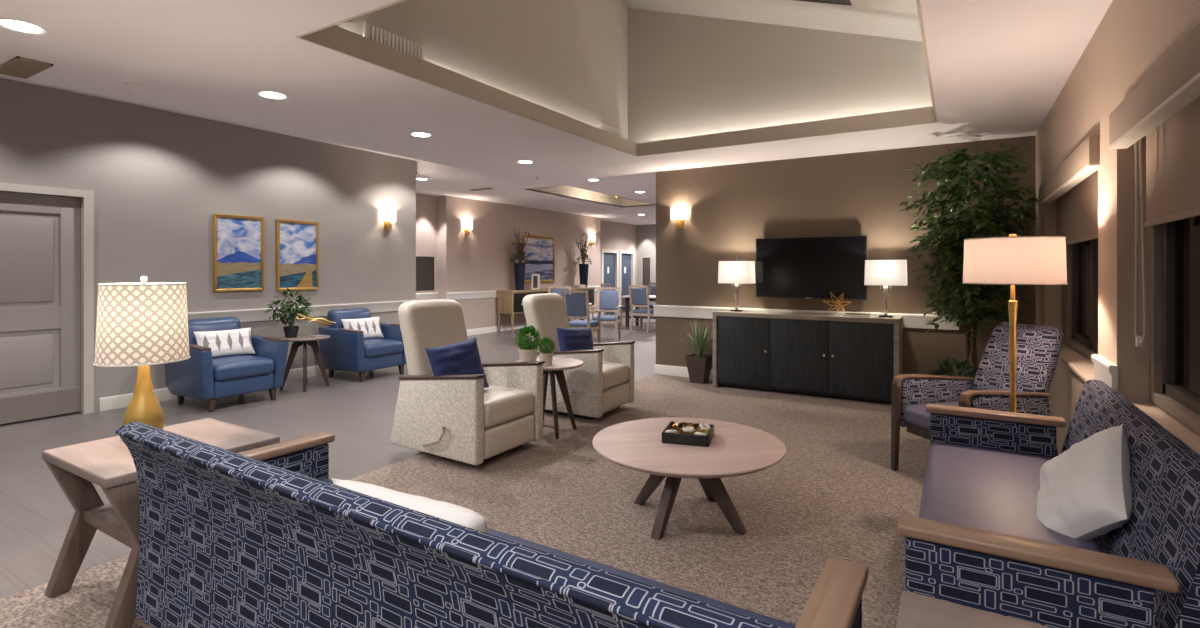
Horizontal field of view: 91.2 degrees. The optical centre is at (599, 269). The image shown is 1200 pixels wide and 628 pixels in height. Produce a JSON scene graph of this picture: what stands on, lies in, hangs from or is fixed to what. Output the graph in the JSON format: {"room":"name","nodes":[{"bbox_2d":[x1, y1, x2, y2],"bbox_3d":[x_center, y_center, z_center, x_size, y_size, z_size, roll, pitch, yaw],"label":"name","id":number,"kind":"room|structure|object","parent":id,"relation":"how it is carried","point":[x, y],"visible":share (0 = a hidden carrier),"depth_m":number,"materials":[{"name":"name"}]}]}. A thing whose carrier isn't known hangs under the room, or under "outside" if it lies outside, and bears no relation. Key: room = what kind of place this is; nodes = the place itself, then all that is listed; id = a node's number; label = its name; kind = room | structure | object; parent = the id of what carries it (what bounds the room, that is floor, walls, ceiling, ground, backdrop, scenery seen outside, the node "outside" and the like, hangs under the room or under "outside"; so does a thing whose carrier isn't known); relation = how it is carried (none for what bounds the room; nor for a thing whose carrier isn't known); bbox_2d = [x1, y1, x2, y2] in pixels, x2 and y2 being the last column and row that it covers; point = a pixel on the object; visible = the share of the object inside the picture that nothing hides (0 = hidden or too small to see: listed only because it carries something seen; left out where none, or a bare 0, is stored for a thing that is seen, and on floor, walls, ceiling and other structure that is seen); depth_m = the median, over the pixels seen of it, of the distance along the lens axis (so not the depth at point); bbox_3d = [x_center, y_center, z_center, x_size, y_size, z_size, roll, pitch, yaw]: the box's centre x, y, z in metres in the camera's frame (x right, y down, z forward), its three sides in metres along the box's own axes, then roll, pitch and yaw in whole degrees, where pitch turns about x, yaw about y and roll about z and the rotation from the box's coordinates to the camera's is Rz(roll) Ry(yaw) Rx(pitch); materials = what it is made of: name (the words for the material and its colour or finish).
{"room":"care facility","nodes":[
{"label":"care facility","id":0,"kind":"room"},
{"bbox_2d":[0,78,415,411],"bbox_3d":[-6.242,-0.160,5.656,2.050,3.120,9.550,0,0,31],"label":"wall","id":1,"kind":"structure","parent":0,"point":[158,179],"depth_m":6.58,"materials":[{"name":"beige paint"}]},
{"bbox_2d":[0,192,81,423],"bbox_3d":[-5.315,0.343,5.326,0.057,2.075,0.980,0,0,31],"label":"door","id":2,"kind":"structure","parent":1,"relation":"in","point":[41,292],"depth_m":5.46,"materials":[{"name":"paint"}]},
{"bbox_2d":[0,182,93,413],"bbox_3d":[-5.316,0.315,5.319,0.162,2.170,1.124,0,0,31],"label":"trim","id":3,"kind":"structure","parent":1,"relation":"attached to","point":[87,196],"depth_m":5.71,"materials":[{"name":"paint"}]},
{"bbox_2d":[99,365,340,410],"bbox_3d":[-3.910,1.335,7.495,0.016,0.130,3.960,0,0,31],"label":"baseboard","id":4,"kind":"structure","parent":1,"relation":"attached to","point":[118,401],"depth_m":6.24,"materials":[{"name":"paint"}]},
{"bbox_2d":[213,214,263,291],"bbox_3d":[-4.248,-0.190,6.928,0.030,0.890,0.570,0,0,31],"label":"framed painting","id":5,"kind":"object","parent":1,"relation":"attached to","point":[238,241],"visible":1,"depth_m":6.91,"materials":[{"name":"blue paper"}]},
{"bbox_2d":[276,219,318,290],"bbox_3d":[-3.873,-0.180,7.542,0.030,0.890,0.560,0,0,31],"label":"framed painting","id":6,"kind":"object","parent":1,"relation":"attached to","point":[297,242],"visible":1,"depth_m":7.53,"materials":[{"name":"blue paper"}]},
{"bbox_2d":[188,300,416,321],"bbox_3d":[-3.902,0.550,7.490,0.034,0.150,3.960,0,0,31],"label":"trim","id":7,"kind":"structure","parent":1,"relation":"attached to","point":[246,315],"depth_m":7.43,"materials":[{"name":"paint"}]},
{"bbox_2d":[381,210,395,229],"bbox_3d":[-3.119,-0.730,8.699,0.110,0.280,0.230,0,0,31],"label":"wall sconce","id":8,"kind":"object","parent":1,"relation":"attached to","point":[387,216],"visible":1,"depth_m":8.67,"materials":[{"name":"white glass"}]},
{"bbox_2d":[0,311,655,598],"bbox_3d":[0.185,1.450,8.557,10.600,0.100,21.200,0,0,31],"label":"floor","id":9,"kind":"structure","parent":0,"point":[36,515],"depth_m":5.08,"materials":[{"name":"plastic"}]},
{"bbox_2d":[164,317,288,411],"bbox_3d":[-3.952,0.966,6.220,0.855,0.872,0.883,0,0,31],"label":"chair","id":10,"kind":"object","parent":9,"relation":"on","point":[201,376],"visible":0.78,"depth_m":6.01,"materials":[{"name":"blue leather"}]},
{"bbox_2d":[194,327,254,357],"bbox_3d":[-3.998,0.784,6.276,0.166,0.282,0.563,0,0,37],"label":"lumbar pillow","id":11,"kind":"object","parent":10,"relation":"on","point":[236,341],"visible":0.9,"depth_m":6.25,"materials":[{"name":"white fabric"}]},
{"bbox_2d":[212,354,273,381],"bbox_3d":[-3.880,1.018,6.176,0.660,0.195,0.600,0,0,31],"label":"seat cushion","id":12,"kind":"object","parent":10,"relation":"on","point":[241,367],"depth_m":6.03,"materials":[{"name":"blue leather"}]},
{"bbox_2d":[280,334,330,391],"bbox_3d":[-3.499,1.100,6.974,0.550,0.600,0.550,0,0,19],"label":"side table","id":13,"kind":"object","parent":9,"relation":"on","point":[300,340],"visible":0.83,"depth_m":6.91,"materials":[{"name":"brown wood"}]},
{"bbox_2d":[265,288,312,337],"bbox_3d":[-3.658,0.503,6.918,0.521,0.594,0.375,0,0,-31],"label":"potted plant","id":14,"kind":"object","parent":13,"relation":"on","point":[291,331],"visible":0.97,"depth_m":6.89,"materials":[{"name":"green plant"}]},
{"bbox_2d":[295,313,335,337],"bbox_3d":[-3.365,0.650,6.963,0.120,0.299,0.484,0,0,31],"label":"sculpture","id":15,"kind":"object","parent":13,"relation":"on","point":[305,317],"visible":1,"depth_m":6.96,"materials":[{"name":"gold metal"}]},
{"bbox_2d":[318,308,406,381],"bbox_3d":[-3.098,0.966,7.772,0.855,0.872,0.883,0,0,31],"label":"chair","id":16,"kind":"object","parent":9,"relation":"on","point":[346,349],"visible":0.86,"depth_m":7.51,"materials":[{"name":"blue leather"}]},
{"bbox_2d":[341,317,382,338],"bbox_3d":[-3.145,0.784,7.805,0.165,0.282,0.562,0,0,36],"label":"lumbar pillow","id":17,"kind":"object","parent":16,"relation":"on","point":[371,327],"visible":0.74,"depth_m":7.80,"materials":[{"name":"white fabric"}]},
{"bbox_2d":[364,338,402,357],"bbox_3d":[-3.026,1.018,7.729,0.660,0.195,0.600,0,0,31],"label":"seat cushion","id":18,"kind":"object","parent":16,"relation":"on","point":[373,347],"depth_m":7.58,"materials":[{"name":"blue leather"}]},
{"bbox_2d":[496,287,595,332],"bbox_3d":[-1.219,0.935,14.510,0.480,0.930,3.440,0,0,31],"label":"console table","id":19,"kind":"object","parent":9,"relation":"on","point":[508,301],"visible":0.56,"depth_m":13.13,"materials":[{"name":"brown wood"}]},
{"bbox_2d":[510,230,529,289],"bbox_3d":[-1.850,-0.240,13.492,0.478,1.419,0.598,0,0,31],"label":"vase","id":20,"kind":"object","parent":19,"relation":"on","point":[519,268],"visible":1,"depth_m":13.40,"materials":[{"name":"blue ceramic"}]},
{"bbox_2d":[531,274,539,289],"bbox_3d":[-1.508,0.290,13.784,0.022,0.360,0.300,0,0,31],"label":"photo frame","id":21,"kind":"object","parent":19,"relation":"on","point":[535,278],"visible":1,"depth_m":13.76,"materials":[{"name":"wood"}]},
{"bbox_2d":[533,276,537,287],"bbox_3d":[-1.513,0.290,13.758,0.003,0.280,0.170,0,0,31],"label":"print","id":22,"kind":"object","parent":21,"relation":"attached to","point":[535,278],"depth_m":13.76},
{"bbox_2d":[574,235,591,286],"bbox_3d":[-0.441,-0.237,15.791,0.520,1.415,0.504,0,0,-14],"label":"vase","id":23,"kind":"object","parent":19,"relation":"on","point":[583,268],"visible":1,"depth_m":15.70,"materials":[{"name":"blue ceramic"}]},
{"bbox_2d":[548,286,572,321],"bbox_3d":[-0.838,0.880,12.505,0.555,1.045,0.578,0,0,-9],"label":"dining chair","id":24,"kind":"object","parent":9,"relation":"on","point":[557,291],"visible":0.16,"depth_m":12.72,"materials":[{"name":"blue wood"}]},
{"bbox_2d":[561,290,601,342],"bbox_3d":[-0.325,0.880,10.242,0.555,1.045,0.578,0,0,23],"label":"dining chair","id":25,"kind":"object","parent":9,"relation":"on","point":[576,306],"visible":0.86,"depth_m":10.04,"materials":[{"name":"fabric"}]},
{"bbox_2d":[591,287,621,341],"bbox_3d":[0.138,0.880,11.544,0.555,1.045,0.578,0,0,11],"label":"dining chair","id":26,"kind":"object","parent":9,"relation":"on","point":[607,297],"visible":0.91,"depth_m":11.71,"materials":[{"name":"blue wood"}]},
{"bbox_2d":[600,283,625,325],"bbox_3d":[0.378,0.880,14.819,0.578,1.045,0.555,0,0,26],"label":"dining chair","id":27,"kind":"object","parent":9,"relation":"on","point":[608,284],"visible":0.22,"depth_m":14.68,"materials":[{"name":"brown wood"}]},
{"bbox_2d":[621,295,655,326],"bbox_3d":[1.156,1.025,14.466,1.100,0.750,0.800,0,0,31],"label":"dining table","id":28,"kind":"object","parent":9,"relation":"on","point":[651,297],"visible":0.21,"depth_m":14.43,"materials":[{"name":"brown wood"}]},
{"bbox_2d":[628,285,655,331],"bbox_3d":[1.002,0.880,13.391,0.555,1.045,0.578,0,0,33],"label":"dining chair","id":29,"kind":"object","parent":9,"relation":"on","point":[639,297],"visible":0.86,"depth_m":13.21,"materials":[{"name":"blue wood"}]},
{"bbox_2d":[641,283,655,322],"bbox_3d":[1.417,0.880,15.476,0.555,1.045,0.578,0,0,26],"label":"dining chair","id":30,"kind":"object","parent":9,"relation":"on","point":[652,291],"visible":0.23,"depth_m":15.70,"materials":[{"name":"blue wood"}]},
{"bbox_2d":[0,75,655,224],"bbox_3d":[-1.659,-1.635,9.565,6.200,0.270,21.000,0,0,31],"label":"ceiling","id":31,"kind":"structure","parent":0,"point":[458,182],"depth_m":11.17,"materials":[{"name":"paint"}]},
{"bbox_2d":[0,374,929,627],"bbox_3d":[-0.033,1.448,2.316,4.470,0.103,10.320,0,0,31],"label":"carpet","id":32,"kind":"structure","parent":0,"point":[835,491],"depth_m":3.50,"materials":[{"name":"beige carpet"}]},
{"bbox_2d":[42,418,279,627],"bbox_3d":[-1.943,1.087,2.633,0.660,0.620,0.660,0,0,31],"label":"end table","id":33,"kind":"object","parent":32,"relation":"on","point":[108,463],"visible":0.63,"depth_m":2.52,"materials":[{"name":"brown wood"}]},
{"bbox_2d":[83,503,132,547],"bbox_3d":[-1.943,1.087,2.633,0.532,0.050,0.420,0,0,31],"label":"shelf","id":34,"kind":"object","parent":33,"relation":"attached to","point":[104,518],"depth_m":2.51,"materials":[{"name":"brown wood"}]},
{"bbox_2d":[93,276,189,428],"bbox_3d":[-2.115,0.404,2.726,0.356,0.747,0.356,0,0,31],"label":"table lamp","id":35,"kind":"object","parent":33,"relation":"on","point":[142,325],"visible":0.88,"depth_m":2.61,"materials":[{"name":"white fabric"}]},
{"bbox_2d":[391,299,544,464],"bbox_3d":[-1.055,0.822,4.550,0.946,1.150,0.831,0,0,31],"label":"recliner","id":36,"kind":"object","parent":32,"relation":"on","point":[448,417],"visible":0.95,"depth_m":4.34,"materials":[{"name":"beige fabric"}]},
{"bbox_2d":[425,337,488,387],"bbox_3d":[-1.064,0.740,4.404,0.469,0.430,0.203,0,0,-44],"label":"throw pillow","id":37,"kind":"object","parent":36,"relation":"on","point":[463,357],"visible":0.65,"depth_m":4.35,"materials":[{"name":"blue fabric"}]},
{"bbox_2d":[484,385,533,427],"bbox_3d":[-0.915,1.021,4.495,0.625,0.202,0.580,0,0,31],"label":"seat cushion","id":38,"kind":"object","parent":36,"relation":"on","point":[504,405],"depth_m":4.37,"materials":[{"name":"beige leather"}]},
{"bbox_2d":[115,422,868,627],"bbox_3d":[-0.521,0.975,1.804,2.364,0.845,0.809,0,0,32],"label":"sofa","id":39,"kind":"object","parent":32,"relation":"on","point":[261,537],"visible":0.96,"depth_m":1.51,"materials":[{"name":"blue fabric"}]},
{"bbox_2d":[331,478,488,533],"bbox_3d":[-0.515,0.775,1.665,0.581,0.311,0.194,0,0,28],"label":"throw pillow","id":40,"kind":"object","parent":39,"relation":"on","point":[447,511],"visible":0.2,"depth_m":1.58,"materials":[{"name":"white fabric"}]},
{"bbox_2d":[322,479,795,627],"bbox_3d":[-0.470,1.028,1.886,2.190,0.198,0.575,0,0,32],"label":"seat cushion","id":41,"kind":"object","parent":39,"relation":"on","point":[660,585],"depth_m":1.78,"materials":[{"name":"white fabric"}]},
{"bbox_2d":[516,357,583,439],"bbox_3d":[-0.438,1.097,5.059,0.600,0.600,0.600,0,0,23],"label":"side table","id":42,"kind":"object","parent":32,"relation":"on","point":[559,364],"visible":0.62,"depth_m":5.08,"materials":[{"name":"beige wood"}]},
{"bbox_2d":[515,325,540,361],"bbox_3d":[-0.608,0.635,5.000,0.232,0.323,0.232,0,0,-22],"label":"topiary","id":43,"kind":"object","parent":42,"relation":"on","point":[528,351],"visible":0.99,"depth_m":4.94,"materials":[{"name":"plant"}]},
{"bbox_2d":[537,337,554,365],"bbox_3d":[-0.448,0.679,4.891,0.153,0.236,0.156,0,0,31],"label":"topiary","id":44,"kind":"object","parent":42,"relation":"on","point":[546,353],"visible":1,"depth_m":4.85,"materials":[{"name":"plant"}]},
{"bbox_2d":[522,293,635,417],"bbox_3d":[-0.251,0.822,5.826,0.946,1.150,0.831,0,0,28],"label":"recliner","id":45,"kind":"object","parent":32,"relation":"on","point":[604,383],"visible":0.63,"depth_m":5.61,"materials":[{"name":"beige fabric"}]},
{"bbox_2d":[556,327,592,350],"bbox_3d":[-0.231,0.749,5.721,0.457,0.398,0.198,0,0,-38],"label":"throw pillow","id":46,"kind":"object","parent":45,"relation":"on","point":[569,339],"visible":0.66,"depth_m":5.65,"materials":[{"name":"blue fabric"}]},
{"bbox_2d":[603,362,628,389],"bbox_3d":[-0.108,1.021,5.778,0.625,0.202,0.580,0,0,28],"label":"seat cushion","id":47,"kind":"object","parent":45,"relation":"on","point":[615,374],"depth_m":5.65,"materials":[{"name":"beige fabric"}]},
{"bbox_2d":[592,417,785,539],"bbox_3d":[0.492,1.182,3.320,1.070,0.430,1.070,0,0,-8],"label":"coffee table","id":48,"kind":"object","parent":32,"relation":"on","point":[734,449],"visible":0.93,"depth_m":3.16,"materials":[{"name":"beige wood"}]},
{"bbox_2d":[662,421,713,446],"bbox_3d":[0.507,0.938,3.364,0.260,0.058,0.260,0,0,17],"label":"tray","id":49,"kind":"object","parent":48,"relation":"on","point":[681,438],"visible":0.88,"depth_m":3.26,"materials":[{"name":"black paint"}]},
{"bbox_2d":[683,319,712,383],"bbox_3d":[1.232,0.995,7.278,0.561,0.804,0.491,0,0,31],"label":"potted plant","id":50,"kind":"object","parent":32,"relation":"on","point":[699,364],"visible":0.94,"depth_m":7.22,"materials":[{"name":"green plant"}]},
{"bbox_2d":[713,310,902,402],"bbox_3d":[2.290,0.949,6.645,1.985,0.897,0.440,0,0,31],"label":"media cabinet","id":51,"kind":"object","parent":32,"relation":"on","point":[826,354],"visible":0.94,"depth_m":6.43,"materials":[{"name":"black paint"}]},
{"bbox_2d":[718,257,755,311],"bbox_3d":[1.637,0.172,7.038,0.390,0.655,0.220,0,0,31],"label":"lamp","id":52,"kind":"object","parent":51,"relation":"on","point":[738,272],"visible":1,"depth_m":6.96,"materials":[{"name":"white fabric"}]},
{"bbox_2d":[823,292,850,311],"bbox_3d":[2.579,0.355,6.394,0.216,0.224,0.237,0,0,-14],"label":"sculpture","id":53,"kind":"object","parent":51,"relation":"on","point":[837,304],"visible":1,"depth_m":6.37,"materials":[{"name":"gold metal"}]},
{"bbox_2d":[845,313,870,316],"bbox_3d":[2.758,0.485,6.284,0.240,0.030,0.160,0,0,27],"label":"book","id":54,"kind":"object","parent":51,"relation":"on","point":[847,314],"visible":1,"depth_m":6.23,"materials":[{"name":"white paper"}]},
{"bbox_2d":[864,255,907,317],"bbox_3d":[3.005,0.172,6.180,0.390,0.655,0.220,0,0,31],"label":"lamp","id":55,"kind":"object","parent":51,"relation":"on","point":[885,272],"visible":1,"depth_m":6.10,"materials":[{"name":"white fabric"}]},
{"bbox_2d":[926,356,977,382],"bbox_3d":[3.022,1.062,4.984,0.490,0.670,0.471,0,0,1],"label":"potted plant","id":56,"kind":"object","parent":32,"relation":"on","point":[946,366],"visible":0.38,"depth_m":4.95,"materials":[{"name":"green plant"}]},
{"bbox_2d":[899,145,1040,385],"bbox_3d":[3.396,0.134,5.443,1.092,2.526,1.232,0,0,35],"label":"ficus tree","id":57,"kind":"object","parent":32,"relation":"on","point":[979,222],"visible":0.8,"depth_m":5.34,"materials":[{"name":"green plant"}]},
{"bbox_2d":[896,591,1050,627],"bbox_3d":[0.845,1.087,0.978,0.660,0.620,0.660,0,0,31],"label":"end table","id":58,"kind":"object","parent":32,"relation":"on","point":[915,610],"visible":1,"depth_m":1.32,"materials":[{"name":"brown wood"}]},
{"bbox_2d":[891,322,1064,470],"bbox_3d":[2.542,0.889,3.921,0.904,1.025,0.618,0,0,-14],"label":"armchair","id":59,"kind":"object","parent":32,"relation":"on","point":[1038,346],"visible":0.57,"depth_m":3.96,"materials":[{"name":"fabric"}]},
{"bbox_2d":[904,402,958,429],"bbox_3d":[2.424,0.985,3.893,0.580,0.145,0.500,0,0,-14],"label":"seat cushion","id":60,"kind":"object","parent":59,"relation":"on","point":[916,416],"depth_m":3.98,"materials":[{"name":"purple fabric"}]},
{"bbox_2d":[962,233,1067,412],"bbox_3d":[2.378,0.594,3.387,0.498,1.606,0.498,0,0,31],"label":"floor lamp","id":61,"kind":"object","parent":32,"relation":"on","point":[1013,260],"visible":0.84,"depth_m":3.21,"materials":[{"name":"white fabric"}]},
{"bbox_2d":[897,379,1199,627],"bbox_3d":[1.713,0.975,2.352,0.790,0.845,1.874,0,0,31],"label":"sofa","id":62,"kind":"object","parent":32,"relation":"on","point":[977,539],"visible":0.75,"depth_m":1.74,"materials":[{"name":"blue fabric"}]},
{"bbox_2d":[919,443,1102,552],"bbox_3d":[1.635,1.028,2.400,0.566,0.198,1.700,0,0,31],"label":"seat cushion","id":63,"kind":"object","parent":62,"relation":"on","point":[994,487],"depth_m":2.50,"materials":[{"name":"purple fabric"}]},
{"bbox_2d":[1036,424,1131,539],"bbox_3d":[1.758,0.808,2.145,0.271,0.503,0.516,0,0,40],"label":"throw pillow","id":64,"kind":"object","parent":62,"relation":"on","point":[1085,492],"visible":0.9,"depth_m":2.06,"materials":[{"name":"white fabric"}]},
{"bbox_2d":[416,194,599,329],"bbox_3d":[-2.340,-0.060,13.671,0.500,2.920,8.200,0,0,31],"label":"wall","id":65,"kind":"structure","parent":0,"point":[480,260],"depth_m":12.93,"materials":[{"name":"beige paint"}]},
{"bbox_2d":[416,256,433,290],"bbox_3d":[-3.515,0.080,11.776,0.016,0.680,0.500,0,0,31],"label":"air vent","id":66,"kind":"object","parent":65,"relation":"in","point":[424,265],"visible":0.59,"depth_m":11.78,"materials":[{"name":"grey metal"}]},
{"bbox_2d":[416,293,437,300],"bbox_3d":[-3.903,0.550,11.116,0.034,0.150,2.190,0,0,31],"label":"trim","id":67,"kind":"structure","parent":65,"relation":"attached to","point":[420,296],"depth_m":11.80,"materials":[{"name":"white paint"}]},
{"bbox_2d":[463,221,472,234],"bbox_3d":[-2.772,-0.870,12.377,0.110,0.280,0.230,0,0,31],"label":"wall sconce","id":68,"kind":"object","parent":65,"relation":"attached to","point":[467,225],"visible":1,"depth_m":12.33,"materials":[{"name":"white glass"}]},
{"bbox_2d":[447,286,600,299],"bbox_3d":[-1.536,0.550,14.475,0.034,0.150,5.990,0,0,31],"label":"trim","id":69,"kind":"structure","parent":65,"relation":"attached to","point":[480,294],"depth_m":12.55,"materials":[{"name":"white paint"}]},
{"bbox_2d":[467,314,596,335],"bbox_3d":[-1.544,1.335,14.480,0.016,0.130,5.990,0,0,31],"label":"baseboard","id":70,"kind":"structure","parent":65,"relation":"attached to","point":[484,330],"depth_m":13.13,"materials":[{"name":"white paint"}]},
{"bbox_2d":[522,235,554,282],"bbox_3d":[-1.504,-0.250,14.532,0.030,1.160,1.300,0,0,31],"label":"framed painting","id":71,"kind":"object","parent":65,"relation":"attached to","point":[540,253],"visible":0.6,"depth_m":14.58,"materials":[{"name":"blue paper"}]},
{"bbox_2d":[518,348,537,361],"bbox_3d":[-0.609,0.735,5.000,0.166,0.125,0.166,0,0,31],"label":"pot","id":72,"kind":"object","parent":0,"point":[526,354],"depth_m":4.94,"materials":[{"name":"ceramic"}]},
{"bbox_2d":[539,352,552,365],"bbox_3d":[-0.448,0.745,4.890,0.121,0.105,0.121,0,0,31],"label":"pot","id":73,"kind":"object","parent":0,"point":[547,357],"depth_m":4.84,"materials":[{"name":"ceramic"}]},
{"bbox_2d":[0,0,1112,182],"bbox_3d":[-1.023,-1.515,2.921,6.230,0.410,10.320,0,0,31],"label":"ceiling","id":74,"kind":"structure","parent":0,"point":[998,68],"depth_m":4.08,"materials":[{"name":"paint"}]},
{"bbox_2d":[0,18,47,34],"bbox_3d":[-3.116,-1.307,3.167,0.212,0.006,0.212,0,0,31],"label":"recessed light","id":75,"kind":"object","parent":74,"relation":"in","point":[16,25],"visible":1,"depth_m":3.17,"materials":[{"name":"white paint"}]},
{"bbox_2d":[0,56,52,78],"bbox_3d":[-3.744,-1.306,3.808,0.500,0.016,0.170,0,0,31],"label":"ceiling vent","id":76,"kind":"object","parent":74,"relation":"in","point":[20,67],"visible":1,"depth_m":3.78,"materials":[{"name":"metal"}]},
{"bbox_2d":[124,81,143,89],"bbox_3d":[-3.289,-1.292,4.151,0.110,0.037,0.110,0,0,31],"label":"smoke detector","id":77,"kind":"object","parent":74,"relation":"attached to","point":[131,85],"visible":1,"depth_m":4.12,"materials":[{"name":"paint"}]},
{"bbox_2d":[257,91,288,99],"bbox_3d":[-2.458,-1.307,4.418,0.212,0.006,0.212,0,0,31],"label":"recessed light","id":78,"kind":"object","parent":74,"relation":"in","point":[266,94],"visible":1,"depth_m":4.41,"materials":[{"name":"white paint"}]},
{"bbox_2d":[410,132,431,137],"bbox_3d":[-1.738,-1.307,5.712,0.212,0.006,0.212,0,0,31],"label":"recessed light","id":79,"kind":"object","parent":74,"relation":"in","point":[415,134],"visible":1,"depth_m":5.69,"materials":[{"name":"white glass"}]},
{"bbox_2d":[295,0,937,156],"bbox_3d":[0.645,-1.385,4.281,3.036,0.150,4.116,0,0,31],"label":"trim","id":80,"kind":"structure","parent":74,"relation":"attached to","point":[333,37],"depth_m":5.27,"materials":[{"name":"paint"}]},
{"bbox_2d":[600,220,635,309],"bbox_3d":[0.399,-0.050,18.648,0.150,2.900,3.150,0,0,31],"label":"wall","id":81,"kind":"structure","parent":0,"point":[613,235],"depth_m":18.77,"materials":[{"name":"beige paint"}]},
{"bbox_2d":[336,0,932,142],"bbox_3d":[0.556,-2.560,4.347,3.620,2.480,4.600,0,0,31],"label":"tray ceiling","id":82,"kind":"structure","parent":0,"point":[645,70],"depth_m":5.86,"materials":[{"name":"paint"}]},
{"bbox_2d":[363,21,422,58],"bbox_3d":[-1.409,-1.500,3.941,0.112,0.220,0.480,0,0,31],"label":"supply register","id":83,"kind":"object","parent":82,"relation":"attached to","point":[376,36],"visible":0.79,"depth_m":3.89,"materials":[{"name":"paint"}]},
{"bbox_2d":[599,122,618,135],"bbox_3d":[0.060,-1.465,6.348,0.112,0.150,0.400,0,0,31],"label":"supply register","id":84,"kind":"object","parent":82,"relation":"attached to","point":[602,126],"visible":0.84,"depth_m":6.31,"materials":[{"name":"paint"}]},
{"bbox_2d":[794,0,851,5],"bbox_3d":[1.757,-2.384,5.090,0.744,0.260,0.300,0,0,31],"label":"ceiling vent","id":85,"kind":"object","parent":82,"relation":"attached to","point":[839,2],"visible":1,"depth_m":5.08,"materials":[{"name":"grey metal"}]},
{"bbox_2d":[636,224,655,303],"bbox_3d":[3.746,-0.060,18.421,6.200,2.920,0.150,0,0,31],"label":"wall","id":86,"kind":"structure","parent":0,"point":[645,234],"depth_m":19.69,"materials":[{"name":"beige paint"}]},
{"bbox_2d":[604,253,614,313],"bbox_3d":[0.243,0.430,18.398,0.043,1.920,0.840,0,0,31],"label":"door","id":87,"kind":"structure","parent":86,"relation":"in","point":[609,258],"depth_m":18.45,"materials":[{"name":"paint"}]},
{"bbox_2d":[601,249,618,314],"bbox_3d":[0.267,0.390,18.383,0.140,2.020,1.040,0,0,31],"label":"door frame","id":88,"kind":"structure","parent":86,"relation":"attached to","point":[603,251],"depth_m":18.64,"materials":[{"name":"paint"}]},
{"bbox_2d":[621,254,630,310],"bbox_3d":[0.813,0.430,19.333,0.043,1.920,0.810,0,0,31],"label":"door","id":89,"kind":"structure","parent":86,"relation":"in","point":[625,258],"depth_m":19.34,"materials":[{"name":"blue wood"}]},
{"bbox_2d":[619,250,634,308],"bbox_3d":[0.837,0.390,19.318,0.140,2.020,1.010,0,0,31],"label":"door frame","id":90,"kind":"structure","parent":86,"relation":"attached to","point":[632,253],"depth_m":19.63,"materials":[{"name":"paint"}]},
{"bbox_2d":[643,258,649,288],"bbox_3d":[1.554,0.180,19.666,0.270,1.150,0.016,0,0,31],"label":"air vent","id":91,"kind":"object","parent":86,"relation":"in","point":[646,261],"visible":0.63,"depth_m":19.67,"materials":[{"name":"grey metal"}]},
{"bbox_2d":[656,135,1035,379],"bbox_3d":[2.676,-0.160,6.802,4.420,3.120,0.160,0,0,31],"label":"wall","id":92,"kind":"structure","parent":0,"point":[732,206],"depth_m":6.81,"materials":[{"name":"brown paint"}]},
{"bbox_2d":[671,207,687,228],"bbox_3d":[1.026,-0.670,7.651,0.230,0.280,0.110,0,0,31],"label":"wall sconce","id":93,"kind":"object","parent":92,"relation":"attached to","point":[679,213],"visible":1,"depth_m":7.61,"materials":[{"name":"white glass"}]},
{"bbox_2d":[654,364,712,379],"bbox_3d":[2.481,1.335,6.818,4.110,0.130,0.016,0,0,31],"label":"baseboard","id":94,"kind":"structure","parent":92,"relation":"attached to","point":[658,369],"depth_m":7.74,"materials":[{"name":"white paint"}]},
{"bbox_2d":[653,305,958,329],"bbox_3d":[2.211,0.550,6.972,3.490,0.150,0.034,0,0,31],"label":"trim","id":95,"kind":"structure","parent":92,"relation":"attached to","point":[909,320],"depth_m":6.98,"materials":[{"name":"white paint"}]},
{"bbox_2d":[756,235,866,299],"bbox_3d":[2.422,-0.020,6.800,1.230,0.710,0.108,0,0,31],"label":"television","id":96,"kind":"object","parent":92,"relation":"attached to","point":[789,267],"visible":0.98,"depth_m":6.73,"materials":[{"name":"black paint"}]},
{"bbox_2d":[1036,0,1199,454],"bbox_3d":[1.700,0.045,1.259,0.310,2.710,10.320,0,0,31],"label":"wall","id":97,"kind":"structure","parent":0,"point":[1132,37],"depth_m":2.83,"materials":[{"name":"beige paint"}]},
{"bbox_2d":[1038,135,1099,244],"bbox_3d":[3.289,-0.455,4.120,0.134,0.530,2.340,0,0,31],"label":"roller blind","id":98,"kind":"object","parent":97,"relation":"attached to","point":[1074,184],"visible":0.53,"depth_m":3.94,"materials":[{"name":"fabric"}]},
{"bbox_2d":[1066,239,1097,360],"bbox_3d":[3.379,0.025,4.000,0.120,1.150,1.750,0,0,31],"label":"window","id":99,"kind":"structure","parent":97,"relation":"in","point":[1082,257],"depth_m":4.43,"materials":[{"name":"glass"}]},
{"bbox_2d":[1091,354,1117,391],"bbox_3d":[2.543,0.530,2.970,0.034,0.150,0.440,0,0,31],"label":"trim","id":100,"kind":"structure","parent":97,"relation":"attached to","point":[1105,371],"depth_m":2.89,"materials":[{"name":"white paint"}]},
{"bbox_2d":[1059,342,1199,454],"bbox_3d":[2.314,0.625,2.477,0.150,0.030,6.240,0,0,31],"label":"windowsill","id":101,"kind":"structure","parent":97,"relation":"attached to","point":[1078,363],"depth_m":2.58,"materials":[{"name":"beige paint"}]},
{"bbox_2d":[1109,22,1199,346],"bbox_3d":[1.606,-0.191,1.363,0.134,1.058,3.120,0,0,31],"label":"roller blind","id":102,"kind":"object","parent":97,"relation":"attached to","point":[1164,107],"visible":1,"depth_m":2.25,"materials":[{"name":"fabric"}]},
{"bbox_2d":[1149,216,1199,434],"bbox_3d":[1.777,0.025,1.376,0.120,1.150,3.000,0,0,31],"label":"window","id":103,"kind":"structure","parent":97,"relation":"in","point":[1174,247],"depth_m":2.53,"materials":[{"name":"glass"}]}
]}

